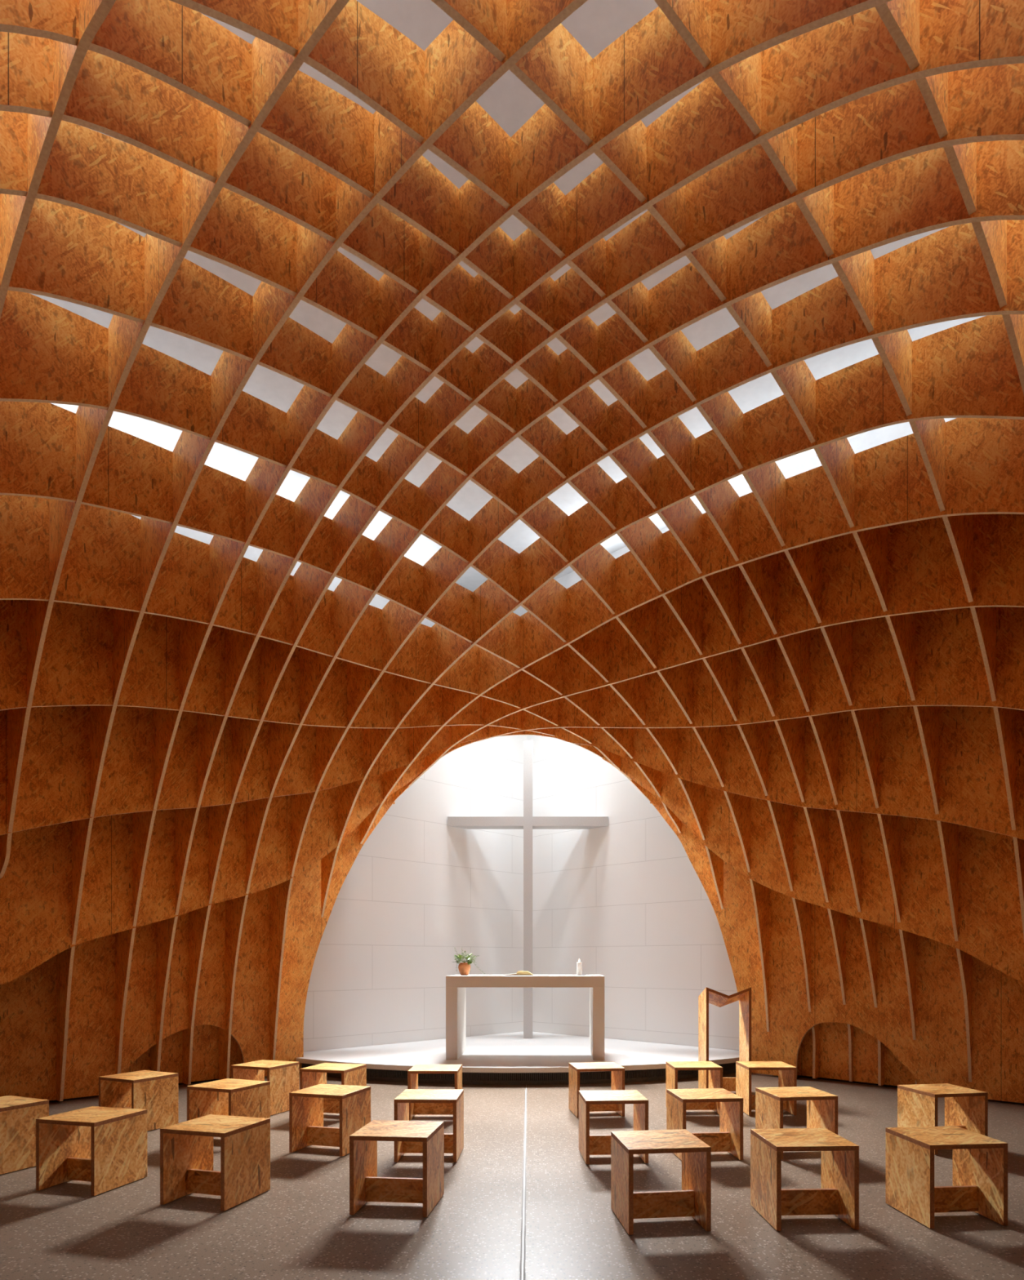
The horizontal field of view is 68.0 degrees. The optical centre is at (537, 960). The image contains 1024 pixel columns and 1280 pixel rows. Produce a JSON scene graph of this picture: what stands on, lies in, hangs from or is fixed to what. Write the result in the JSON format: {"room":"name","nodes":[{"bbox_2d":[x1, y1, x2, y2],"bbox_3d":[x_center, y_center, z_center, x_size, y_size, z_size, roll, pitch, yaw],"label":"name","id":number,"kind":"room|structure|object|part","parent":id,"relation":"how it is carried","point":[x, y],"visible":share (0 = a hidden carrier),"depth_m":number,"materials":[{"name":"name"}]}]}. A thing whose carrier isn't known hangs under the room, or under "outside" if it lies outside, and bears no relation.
{"room":"house of worship","nodes":[
{"label":"house of worship","id":0,"kind":"room"},
{"bbox_2d":[125,1024,243,1083],"bbox_3d":[-5.567,-1.030,7.286,0.030,4.878,6.966,0,0,44],"label":"wall","id":1,"kind":"structure","parent":0,"point":[205,1039],"depth_m":8.89,"materials":[{"name":"brown wood"}]},
{"bbox_2d":[177,1077,231,1084],"bbox_3d":[-5.568,1.415,7.287,0.020,0.032,6.966,0,0,44],"label":"trim","id":2,"kind":"structure","parent":1,"relation":"attached to","point":[211,1080],"depth_m":8.94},
{"bbox_2d":[132,515,435,626],"bbox_3d":[-3.795,-3.457,7.389,0.050,2.824,8.744,0,0,44],"label":"wall","id":3,"kind":"structure","parent":0,"point":[253,553],"depth_m":8.14,"materials":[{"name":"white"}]},
{"bbox_2d":[302,735,526,1052],"bbox_3d":[-2.025,-4.869,11.385,0.051,12.600,5.176,0,0,44],"label":"wall","id":4,"kind":"structure","parent":0,"point":[420,887],"depth_m":11.71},
{"bbox_2d":[29,0,984,591],"bbox_3d":[-0.329,-4.849,4.030,9.608,0.060,8.744,0,0,44],"label":"skylight","id":5,"kind":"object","parent":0,"point":[595,24],"depth_m":5.95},
{"bbox_2d":[0,1072,1023,1279],"bbox_3d":[0.000,1.461,4.500,22.000,0.060,21.000,0,0,0],"label":"floor","id":6,"kind":"structure","parent":0,"point":[302,1228],"depth_m":4.16,"materials":[{"name":"concrete"}]},
{"bbox_2d":[0,1095,48,1174],"bbox_3d":[-3.743,1.206,5.249,0.444,0.450,0.428,0,0,24],"label":"stool","id":7,"kind":"object","parent":6,"relation":"on","point":[19,1115],"visible":0.77,"depth_m":5.18,"materials":[{"name":"brown wood"}]},
{"bbox_3d":[-3.743,0.994,5.249,0.444,0.025,0.428,0,0,24],"label":"seat","id":8,"kind":"part","parent":7,"relation":"part of","materials":[{"name":"brown wood"}]},
{"bbox_2d":[35,1106,146,1195],"bbox_3d":[-2.851,1.206,4.860,0.444,0.450,0.428,0,0,15],"label":"stool","id":9,"kind":"object","parent":6,"relation":"on","point":[105,1148],"visible":1,"depth_m":4.81,"materials":[{"name":"brown wood"}]},
{"bbox_3d":[-3.054,1.216,4.913,0.025,0.419,0.428,0,0,15],"label":"panel","id":10,"kind":"part","parent":9,"relation":"part of","materials":[{"name":"brown wood"}]},
{"bbox_3d":[-2.851,0.994,4.860,0.444,0.025,0.428,0,0,15],"label":"seat","id":11,"kind":"part","parent":9,"relation":"part of","materials":[{"name":"brown wood"}]},
{"bbox_3d":[-2.648,1.216,4.807,0.025,0.419,0.428,0,0,15],"label":"panel","id":12,"kind":"part","parent":9,"relation":"part of","materials":[{"name":"brown wood"}]},
{"bbox_2d":[98,1070,177,1131],"bbox_3d":[-3.434,1.206,6.526,0.444,0.450,0.428,0,0,26],"label":"stool","id":13,"kind":"object","parent":6,"relation":"on","point":[156,1092],"visible":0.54,"depth_m":6.47,"materials":[{"name":"brown wood"}]},
{"bbox_3d":[-3.623,1.216,6.617,0.025,0.419,0.428,0,0,26],"label":"panel","id":14,"kind":"part","parent":13,"relation":"part of","materials":[{"name":"brown wood"}]},
{"bbox_3d":[-3.434,0.994,6.526,0.444,0.025,0.428,0,0,26],"label":"seat","id":15,"kind":"part","parent":13,"relation":"part of","materials":[{"name":"brown wood"}]},
{"bbox_3d":[-3.245,1.216,6.434,0.025,0.419,0.428,0,0,26],"label":"panel","id":16,"kind":"part","parent":13,"relation":"part of","materials":[{"name":"brown wood"}]},
{"bbox_2d":[160,1114,270,1211],"bbox_3d":[-1.942,1.206,4.584,0.444,0.450,0.428,0,0,16],"label":"stool","id":17,"kind":"object","parent":6,"relation":"on","point":[186,1148],"visible":1,"depth_m":4.55,"materials":[{"name":"brown wood"}]},
{"bbox_3d":[-2.144,1.216,4.641,0.025,0.419,0.428,0,0,16],"label":"panel","id":18,"kind":"part","parent":17,"relation":"part of","materials":[{"name":"brown wood"}]},
{"bbox_3d":[-1.942,0.994,4.584,0.444,0.025,0.428,0,0,16],"label":"seat","id":19,"kind":"part","parent":17,"relation":"part of","materials":[{"name":"brown wood"}]},
{"bbox_3d":[-1.740,1.216,4.527,0.025,0.419,0.428,0,0,16],"label":"panel","id":20,"kind":"part","parent":17,"relation":"part of","materials":[{"name":"brown wood"}]},
{"bbox_2d":[186,1078,270,1120],"bbox_3d":[-2.467,1.206,6.058,0.444,0.450,0.428,0,0,22],"label":"stool","id":21,"kind":"object","parent":6,"relation":"on","point":[227,1096],"visible":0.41,"depth_m":6.02,"materials":[{"name":"brown wood"}]},
{"bbox_3d":[-2.662,1.216,6.136,0.025,0.419,0.428,0,0,22],"label":"panel","id":22,"kind":"part","parent":21,"relation":"part of","materials":[{"name":"brown wood"}]},
{"bbox_3d":[-2.467,0.994,6.058,0.444,0.025,0.428,0,0,22],"label":"seat","id":23,"kind":"part","parent":21,"relation":"part of","materials":[{"name":"brown wood"}]},
{"bbox_3d":[-2.272,1.216,5.980,0.025,0.419,0.428,0,0,22],"label":"panel","id":24,"kind":"part","parent":21,"relation":"part of","materials":[{"name":"brown wood"}]},
{"bbox_2d":[231,1059,298,1115],"bbox_3d":[-2.605,1.206,7.252,0.444,0.450,0.428,0,0,20],"label":"stool","id":25,"kind":"object","parent":6,"relation":"on","point":[282,1076],"visible":0.5,"depth_m":7.17,"materials":[{"name":"brown wood"}]},
{"bbox_3d":[-2.801,1.216,7.325,0.025,0.419,0.428,0,0,20],"label":"panel","id":26,"kind":"part","parent":25,"relation":"part of","materials":[{"name":"brown wood"}]},
{"bbox_3d":[-2.605,0.994,7.252,0.444,0.025,0.428,0,0,20],"label":"seat","id":27,"kind":"part","parent":25,"relation":"part of","materials":[{"name":"beige wood"}]},
{"bbox_3d":[-2.409,1.216,7.179,0.025,0.419,0.428,0,0,20],"label":"panel","id":28,"kind":"part","parent":25,"relation":"part of","materials":[{"name":"brown wood"}]},
{"bbox_2d":[288,1084,370,1156],"bbox_3d":[-1.581,1.206,5.790,0.444,0.450,0.428,0,0,16],"label":"stool","id":29,"kind":"object","parent":6,"relation":"on","point":[306,1128],"visible":0.9,"depth_m":5.75,"materials":[{"name":"brown wood"}]},
{"bbox_3d":[-1.783,1.216,5.847,0.025,0.419,0.428,0,0,16],"label":"panel","id":30,"kind":"part","parent":29,"relation":"part of","materials":[{"name":"brown wood"}]},
{"bbox_3d":[-1.581,0.994,5.790,0.444,0.025,0.428,0,0,16],"label":"seat","id":31,"kind":"part","parent":29,"relation":"part of","materials":[{"name":"brown wood"}]},
{"bbox_3d":[-1.379,1.216,5.733,0.025,0.419,0.428,0,0,16],"label":"panel","id":32,"kind":"part","parent":29,"relation":"part of","materials":[{"name":"brown wood"}]},
{"bbox_2d":[299,1062,366,1113],"bbox_3d":[-1.899,1.206,7.049,0.444,0.450,0.428,0,0,15],"label":"stool","id":33,"kind":"object","parent":6,"relation":"on","point":[352,1074],"visible":0.44,"depth_m":7.03,"materials":[{"name":"brown wood"}]},
{"bbox_3d":[-2.102,1.216,7.102,0.025,0.419,0.428,0,0,15],"label":"panel","id":34,"kind":"part","parent":33,"relation":"part of","materials":[{"name":"brown wood"}]},
{"bbox_3d":[-1.899,0.994,7.049,0.444,0.025,0.428,0,0,15],"label":"seat","id":35,"kind":"part","parent":33,"relation":"part of","materials":[{"name":"brown wood"}]},
{"bbox_3d":[-1.696,1.216,6.996,0.025,0.419,0.428,0,0,15],"label":"panel","id":36,"kind":"part","parent":33,"relation":"part of","materials":[{"name":"brown wood"}]},
{"bbox_2d":[349,1120,444,1217],"bbox_3d":[-0.817,1.206,4.446,0.444,0.450,0.428,0,0,6],"label":"stool","id":37,"kind":"object","parent":6,"relation":"on","point":[365,1186],"visible":1,"depth_m":4.42,"materials":[{"name":"brown wood"}]},
{"bbox_3d":[-1.026,1.216,4.466,0.025,0.419,0.428,0,0,6],"label":"panel","id":38,"kind":"part","parent":37,"relation":"part of","materials":[{"name":"brown wood"}]},
{"bbox_3d":[-0.817,0.994,4.446,0.444,0.025,0.428,0,0,6],"label":"seat","id":39,"kind":"part","parent":37,"relation":"part of","materials":[{"name":"brown wood"}]},
{"bbox_3d":[-0.609,1.216,4.426,0.025,0.419,0.428,0,0,6],"label":"panel","id":40,"kind":"part","parent":37,"relation":"part of","materials":[{"name":"brown wood"}]},
{"bbox_2d":[394,1088,463,1162],"bbox_3d":[-0.795,1.206,5.584,0.444,0.450,0.428,0,0,1],"label":"stool","id":41,"kind":"object","parent":6,"relation":"on","point":[453,1143],"visible":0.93,"depth_m":5.54,"materials":[{"name":"brown wood"}]},
{"bbox_3d":[-1.004,1.216,5.588,0.025,0.419,0.428,0,0,1],"label":"panel","id":42,"kind":"part","parent":41,"relation":"part of","materials":[{"name":"brown wood"}]},
{"bbox_3d":[-0.795,0.994,5.584,0.444,0.025,0.428,0,0,1],"label":"seat","id":43,"kind":"part","parent":41,"relation":"part of","materials":[{"name":"brown wood"}]},
{"bbox_3d":[-0.586,1.216,5.580,0.025,0.419,0.428,0,0,1],"label":"panel","id":44,"kind":"part","parent":41,"relation":"part of","materials":[{"name":"brown wood"}]},
{"bbox_2d":[407,1064,462,1120],"bbox_3d":[-0.942,1.206,6.980,0.444,0.450,0.428,0,0,0],"label":"stool","id":45,"kind":"object","parent":6,"relation":"on","point":[412,1073],"visible":0.54,"depth_m":6.97,"materials":[{"name":"brown wood"}]},
{"bbox_3d":[-1.151,1.216,6.980,0.025,0.419,0.428,0,0,0],"label":"panel","id":46,"kind":"part","parent":45,"relation":"part of","materials":[{"name":"brown wood"}]},
{"bbox_3d":[-0.942,0.994,6.980,0.444,0.025,0.428,0,0,0],"label":"seat","id":47,"kind":"part","parent":45,"relation":"part of","materials":[{"name":"brown wood"}]},
{"bbox_3d":[-0.733,1.216,6.980,0.025,0.419,0.428,0,0,0],"label":"panel","id":48,"kind":"part","parent":45,"relation":"part of","materials":[{"name":"brown wood"}]},
{"bbox_2d":[0,0,1023,1103],"bbox_3d":[-0.116,-1.405,5.138,11.676,5.628,11.455,0,0,44],"label":"vault","id":49,"kind":"object","parent":6,"relation":"on","point":[814,677],"visible":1,"depth_m":5.64,"materials":[{"name":"brown wood"}]},
{"bbox_2d":[296,1031,738,1084],"bbox_3d":[-0.189,1.327,9.994,4.508,0.209,4.607,0,0,44],"label":"platform","id":50,"kind":"object","parent":6,"relation":"on","point":[507,1058],"visible":0.64,"depth_m":9.51,"materials":[{"name":"stone"}]},
{"bbox_2d":[445,974,604,1060],"bbox_3d":[-0.152,0.704,9.824,1.965,1.037,0.900,0,0,1],"label":"altar table","id":51,"kind":"object","parent":50,"relation":"on","point":[456,985],"visible":0.99,"depth_m":9.39,"materials":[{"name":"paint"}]},
{"bbox_3d":[-1.062,0.775,9.845,0.143,0.894,0.900,0,0,1],"label":"leg","id":52,"kind":"part","parent":51,"relation":"part of","materials":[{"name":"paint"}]},
{"bbox_2d":[457,962,470,975],"bbox_3d":[-0.955,0.103,9.820,0.158,0.163,0.158,0,0,0],"label":"clay vase","id":53,"kind":"object","parent":51,"relation":"on","point":[464,968],"visible":1,"depth_m":9.77,"materials":[{"name":"ceramic"}]},
{"bbox_2d":[453,946,484,974],"bbox_3d":[-0.886,-0.005,9.809,0.448,0.362,0.135,0,0,0],"label":"sprigs","id":54,"kind":"object","parent":53,"relation":"in","point":[468,957],"visible":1,"depth_m":9.80,"materials":[{"name":"green plant"}]},
{"bbox_2d":[502,970,533,975],"bbox_3d":[-0.250,0.157,9.800,0.392,0.056,0.260,0,0,0],"label":"open book","id":55,"kind":"object","parent":51,"relation":"on","point":[520,972],"visible":1,"depth_m":9.68,"materials":[{"name":"paper"}]},
{"bbox_3d":[0.759,0.775,9.803,0.143,0.894,0.900,0,0,1],"label":"leg","id":56,"kind":"part","parent":51,"relation":"part of","materials":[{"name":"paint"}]},
{"bbox_3d":[0.532,0.181,9.800,0.184,0.009,0.184,0,0,0],"label":"plate","id":57,"kind":"object","parent":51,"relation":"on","visible":0},
{"bbox_2d":[576,959,582,974],"bbox_3d":[0.532,0.077,9.800,0.067,0.206,0.067,0,0,0],"label":"pillar candle","id":58,"kind":"object","parent":57,"relation":"on","point":[579,965],"visible":0.98,"depth_m":9.77,"materials":[{"name":"wax"}]},
{"bbox_2d":[447,740,608,1038],"bbox_3d":[-0.161,-1.126,12.080,2.529,4.696,0.301,0,0,0],"label":"cross","id":59,"kind":"object","parent":50,"relation":"on","point":[527,822],"visible":1,"depth_m":11.93,"materials":[{"name":"white paint"}]},
{"bbox_2d":[519,1084,527,1279],"bbox_3d":[-0.070,1.430,3.380,0.029,0.001,10.958,0,0,-1],"label":"trim","id":60,"kind":"structure","parent":6,"relation":"on","point":[522,1257],"depth_m":4.47,"materials":[{"name":"metal"}]},
{"bbox_2d":[568,1062,624,1118],"bbox_3d":[0.545,1.206,7.127,0.444,0.450,0.428,0,0,-8],"label":"stool","id":61,"kind":"object","parent":6,"relation":"on","point":[617,1071],"visible":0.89,"depth_m":7.06,"materials":[{"name":"brown wood"}]},
{"bbox_3d":[0.338,1.216,7.098,0.025,0.419,0.428,0,0,-8],"label":"panel","id":62,"kind":"part","parent":61,"relation":"part of","materials":[{"name":"brown wood"}]},
{"bbox_3d":[0.545,0.994,7.127,0.444,0.025,0.428,0,0,-8],"label":"seat","id":63,"kind":"part","parent":61,"relation":"part of","materials":[{"name":"brown wood"}]},
{"bbox_3d":[0.752,1.216,7.156,0.025,0.419,0.428,0,0,-8],"label":"panel","id":64,"kind":"part","parent":61,"relation":"part of","materials":[{"name":"brown wood"}]},
{"bbox_2d":[578,1089,648,1164],"bbox_3d":[0.543,1.206,5.542,0.444,0.450,0.428,0,0,-4],"label":"stool","id":65,"kind":"object","parent":6,"relation":"on","point":[595,1144],"visible":0.79,"depth_m":5.50,"materials":[{"name":"brown wood"}]},
{"bbox_3d":[0.334,1.216,5.528,0.025,0.419,0.428,0,0,-4],"label":"panel","id":66,"kind":"part","parent":65,"relation":"part of","materials":[{"name":"brown wood"}]},
{"bbox_3d":[0.543,0.994,5.542,0.444,0.025,0.428,0,0,-4],"label":"seat","id":67,"kind":"part","parent":65,"relation":"part of","materials":[{"name":"brown wood"}]},
{"bbox_3d":[0.752,1.216,5.556,0.025,0.419,0.428,0,0,-4],"label":"panel","id":68,"kind":"part","parent":65,"relation":"part of","materials":[{"name":"brown wood"}]},
{"bbox_2d":[610,1128,711,1235],"bbox_3d":[0.666,1.206,4.182,0.444,0.450,0.428,0,0,-7],"label":"stool","id":69,"kind":"object","parent":6,"relation":"on","point":[694,1199],"visible":1,"depth_m":4.16,"materials":[{"name":"brown wood"}]},
{"bbox_3d":[0.458,1.216,4.157,0.025,0.419,0.428,0,0,-7],"label":"panel","id":70,"kind":"part","parent":69,"relation":"part of","materials":[{"name":"brown wood"}]},
{"bbox_3d":[0.666,0.994,4.182,0.444,0.025,0.428,0,0,-7],"label":"seat","id":71,"kind":"part","parent":69,"relation":"part of","materials":[{"name":"brown wood"}]},
{"bbox_3d":[0.874,1.216,4.207,0.025,0.419,0.428,0,0,-7],"label":"panel","id":72,"kind":"part","parent":69,"relation":"part of","materials":[{"name":"brown wood"}]},
{"bbox_2d":[666,1061,722,1114],"bbox_3d":[1.476,1.206,7.199,0.444,0.450,0.428,0,0,-1],"label":"stool","id":73,"kind":"object","parent":6,"relation":"on","point":[715,1071],"visible":0.59,"depth_m":7.17,"materials":[{"name":"brown wood"}]},
{"bbox_3d":[1.267,1.216,7.194,0.025,0.419,0.428,0,0,-1],"label":"panel","id":74,"kind":"part","parent":73,"relation":"part of","materials":[{"name":"brown wood"}]},
{"bbox_3d":[1.476,0.994,7.199,0.444,0.025,0.428,0,0,-1],"label":"seat","id":75,"kind":"part","parent":73,"relation":"part of","materials":[{"name":"brown wood"}]},
{"bbox_3d":[1.685,1.216,7.204,0.025,0.419,0.428,0,0,-1],"label":"panel","id":76,"kind":"part","parent":73,"relation":"part of","materials":[{"name":"brown wood"}]},
{"bbox_2d":[666,1088,742,1160],"bbox_3d":[1.226,1.206,5.614,0.444,0.450,0.428,0,0,-6],"label":"stool","id":77,"kind":"object","parent":6,"relation":"on","point":[729,1138],"visible":0.7,"depth_m":5.59,"materials":[{"name":"brown wood"}]},
{"bbox_3d":[1.018,1.216,5.593,0.025,0.419,0.428,0,0,-6],"label":"panel","id":78,"kind":"part","parent":77,"relation":"part of","materials":[{"name":"brown wood"}]},
{"bbox_3d":[1.226,0.994,5.614,0.444,0.025,0.428,0,0,-6],"label":"seat","id":79,"kind":"part","parent":77,"relation":"part of","materials":[{"name":"brown wood"}]},
{"bbox_3d":[1.434,1.216,5.635,0.025,0.419,0.428,0,0,-6],"label":"panel","id":80,"kind":"part","parent":77,"relation":"part of","materials":[{"name":"brown wood"}]},
{"bbox_2d":[697,986,751,1091],"bbox_3d":[2.022,0.852,8.230,0.483,1.150,0.360,0,0,-1],"label":"lectern","id":81,"kind":"object","parent":6,"relation":"on","point":[708,995],"visible":0.74,"depth_m":8.19,"materials":[{"name":"beige wood"}]},
{"bbox_3d":[1.794,0.852,8.225,0.027,1.150,0.360,0,0,-1],"label":"panel","id":82,"kind":"part","parent":81,"relation":"part of","materials":[{"name":"beige wood"}]},
{"bbox_3d":[2.250,0.852,8.235,0.027,1.150,0.360,0,0,-1],"label":"panel","id":83,"kind":"part","parent":81,"relation":"part of","materials":[{"name":"beige wood"}]},
{"bbox_2d":[735,1061,796,1115],"bbox_3d":[2.160,1.206,7.205,0.444,0.450,0.428,0,0,-1],"label":"stool","id":84,"kind":"object","parent":6,"relation":"on","point":[787,1073],"visible":0.75,"depth_m":7.13,"materials":[{"name":"brown wood"}]},
{"bbox_3d":[1.950,1.216,7.201,0.025,0.419,0.428,0,0,-1],"label":"panel","id":85,"kind":"part","parent":84,"relation":"part of","materials":[{"name":"brown wood"}]},
{"bbox_3d":[2.160,0.994,7.205,0.444,0.025,0.428,0,0,-1],"label":"seat","id":86,"kind":"part","parent":84,"relation":"part of","materials":[{"name":"brown wood"}]},
{"bbox_3d":[2.369,1.216,7.209,0.025,0.419,0.428,0,0,-1],"label":"panel","id":87,"kind":"part","parent":84,"relation":"part of","materials":[{"name":"brown wood"}]},
{"bbox_2d":[755,1086,837,1159],"bbox_3d":[1.931,1.206,5.689,0.444,0.450,0.428,0,0,-7],"label":"stool","id":88,"kind":"object","parent":6,"relation":"on","point":[821,1106],"visible":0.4,"depth_m":5.63,"materials":[{"name":"brown wood"}]},
{"bbox_3d":[1.723,1.216,5.662,0.025,0.419,0.428,0,0,-7],"label":"panel","id":89,"kind":"part","parent":88,"relation":"part of","materials":[{"name":"brown wood"}]},
{"bbox_3d":[1.931,0.994,5.689,0.444,0.025,0.428,0,0,-7],"label":"seat","id":90,"kind":"part","parent":88,"relation":"part of","materials":[{"name":"brown wood"}]},
{"bbox_3d":[2.139,1.216,5.716,0.025,0.419,0.428,0,0,-7],"label":"panel","id":91,"kind":"part","parent":88,"relation":"part of","materials":[{"name":"brown wood"}]},
{"bbox_2d":[750,1128,858,1231],"bbox_3d":[1.472,1.206,4.226,0.444,0.450,0.428,0,0,-2],"label":"stool","id":92,"kind":"object","parent":6,"relation":"on","point":[838,1193],"visible":1,"depth_m":4.20,"materials":[{"name":"brown wood"}]},
{"bbox_3d":[1.263,1.216,4.217,0.025,0.419,0.428,0,0,-2],"label":"panel","id":93,"kind":"part","parent":92,"relation":"part of","materials":[{"name":"brown wood"}]},
{"bbox_3d":[1.472,0.994,4.226,0.444,0.025,0.428,0,0,-2],"label":"seat","id":94,"kind":"part","parent":92,"relation":"part of","materials":[{"name":"brown wood"}]},
{"bbox_3d":[1.681,1.216,4.235,0.025,0.419,0.428,0,0,-2],"label":"panel","id":95,"kind":"part","parent":92,"relation":"part of","materials":[{"name":"brown wood"}]},
{"bbox_2d":[897,1083,987,1155],"bbox_3d":[3.099,1.206,5.827,0.444,0.450,0.428,0,0,-10],"label":"stool","id":96,"kind":"object","parent":6,"relation":"on","point":[965,1108],"visible":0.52,"depth_m":5.79,"materials":[{"name":"brown wood"}]},
{"bbox_3d":[2.893,1.216,5.790,0.025,0.419,0.428,0,0,-10],"label":"panel","id":97,"kind":"part","parent":96,"relation":"part of","materials":[{"name":"brown wood"}]},
{"bbox_3d":[3.099,0.994,5.827,0.444,0.025,0.428,0,0,-10],"label":"seat","id":98,"kind":"part","parent":96,"relation":"part of","materials":[{"name":"brown wood"}]},
{"bbox_3d":[3.305,1.216,5.864,0.025,0.419,0.428,0,0,-10],"label":"panel","id":99,"kind":"part","parent":96,"relation":"part of","materials":[{"name":"brown wood"}]},
{"bbox_2d":[885,1125,1007,1228],"bbox_3d":[2.287,1.206,4.272,0.444,0.450,0.428,0,0,-6],"label":"stool","id":100,"kind":"object","parent":6,"relation":"on","point":[980,1162],"visible":1,"depth_m":4.24,"materials":[{"name":"brown wood"}]},
{"bbox_3d":[2.079,1.216,4.251,0.025,0.419,0.428,0,0,-6],"label":"panel","id":101,"kind":"part","parent":100,"relation":"part of","materials":[{"name":"brown wood"}]},
{"bbox_3d":[2.287,0.994,4.272,0.444,0.025,0.428,0,0,-6],"label":"seat","id":102,"kind":"part","parent":100,"relation":"part of","materials":[{"name":"brown wood"}]},
{"bbox_3d":[2.495,1.216,4.293,0.025,0.419,0.428,0,0,-6],"label":"panel","id":103,"kind":"part","parent":100,"relation":"part of","materials":[{"name":"brown wood"}]},
{"bbox_2d":[526,735,738,1050],"bbox_3d":[1.623,-4.869,11.488,5.044,12.600,0.049,0,0,44],"label":"wall","id":104,"kind":"structure","parent":0,"point":[624,899],"depth_m":11.83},
{"bbox_2d":[512,417,955,616],"bbox_3d":[2.732,-3.674,7.185,9.604,2.390,0.049,0,0,44],"label":"wall","id":105,"kind":"structure","parent":0,"point":[868,439],"depth_m":6.99,"materials":[{"name":"white"}]},
{"bbox_2d":[796,1022,915,1085],"bbox_3d":[5.267,-1.030,7.391,7.113,4.878,0.030,0,0,44],"label":"arched opening","id":106,"kind":"structure","parent":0,"point":[833,1058],"depth_m":8.95,"materials":[{"name":"brown wood"}]},
{"bbox_2d":[796,1075,897,1087],"bbox_3d":[5.268,1.415,7.392,7.113,0.032,0.020,0,0,44],"label":"trim","id":107,"kind":"structure","parent":106,"relation":"attached to","point":[824,1078],"depth_m":8.95,"materials":[{"name":"brown wood"}]}
]}

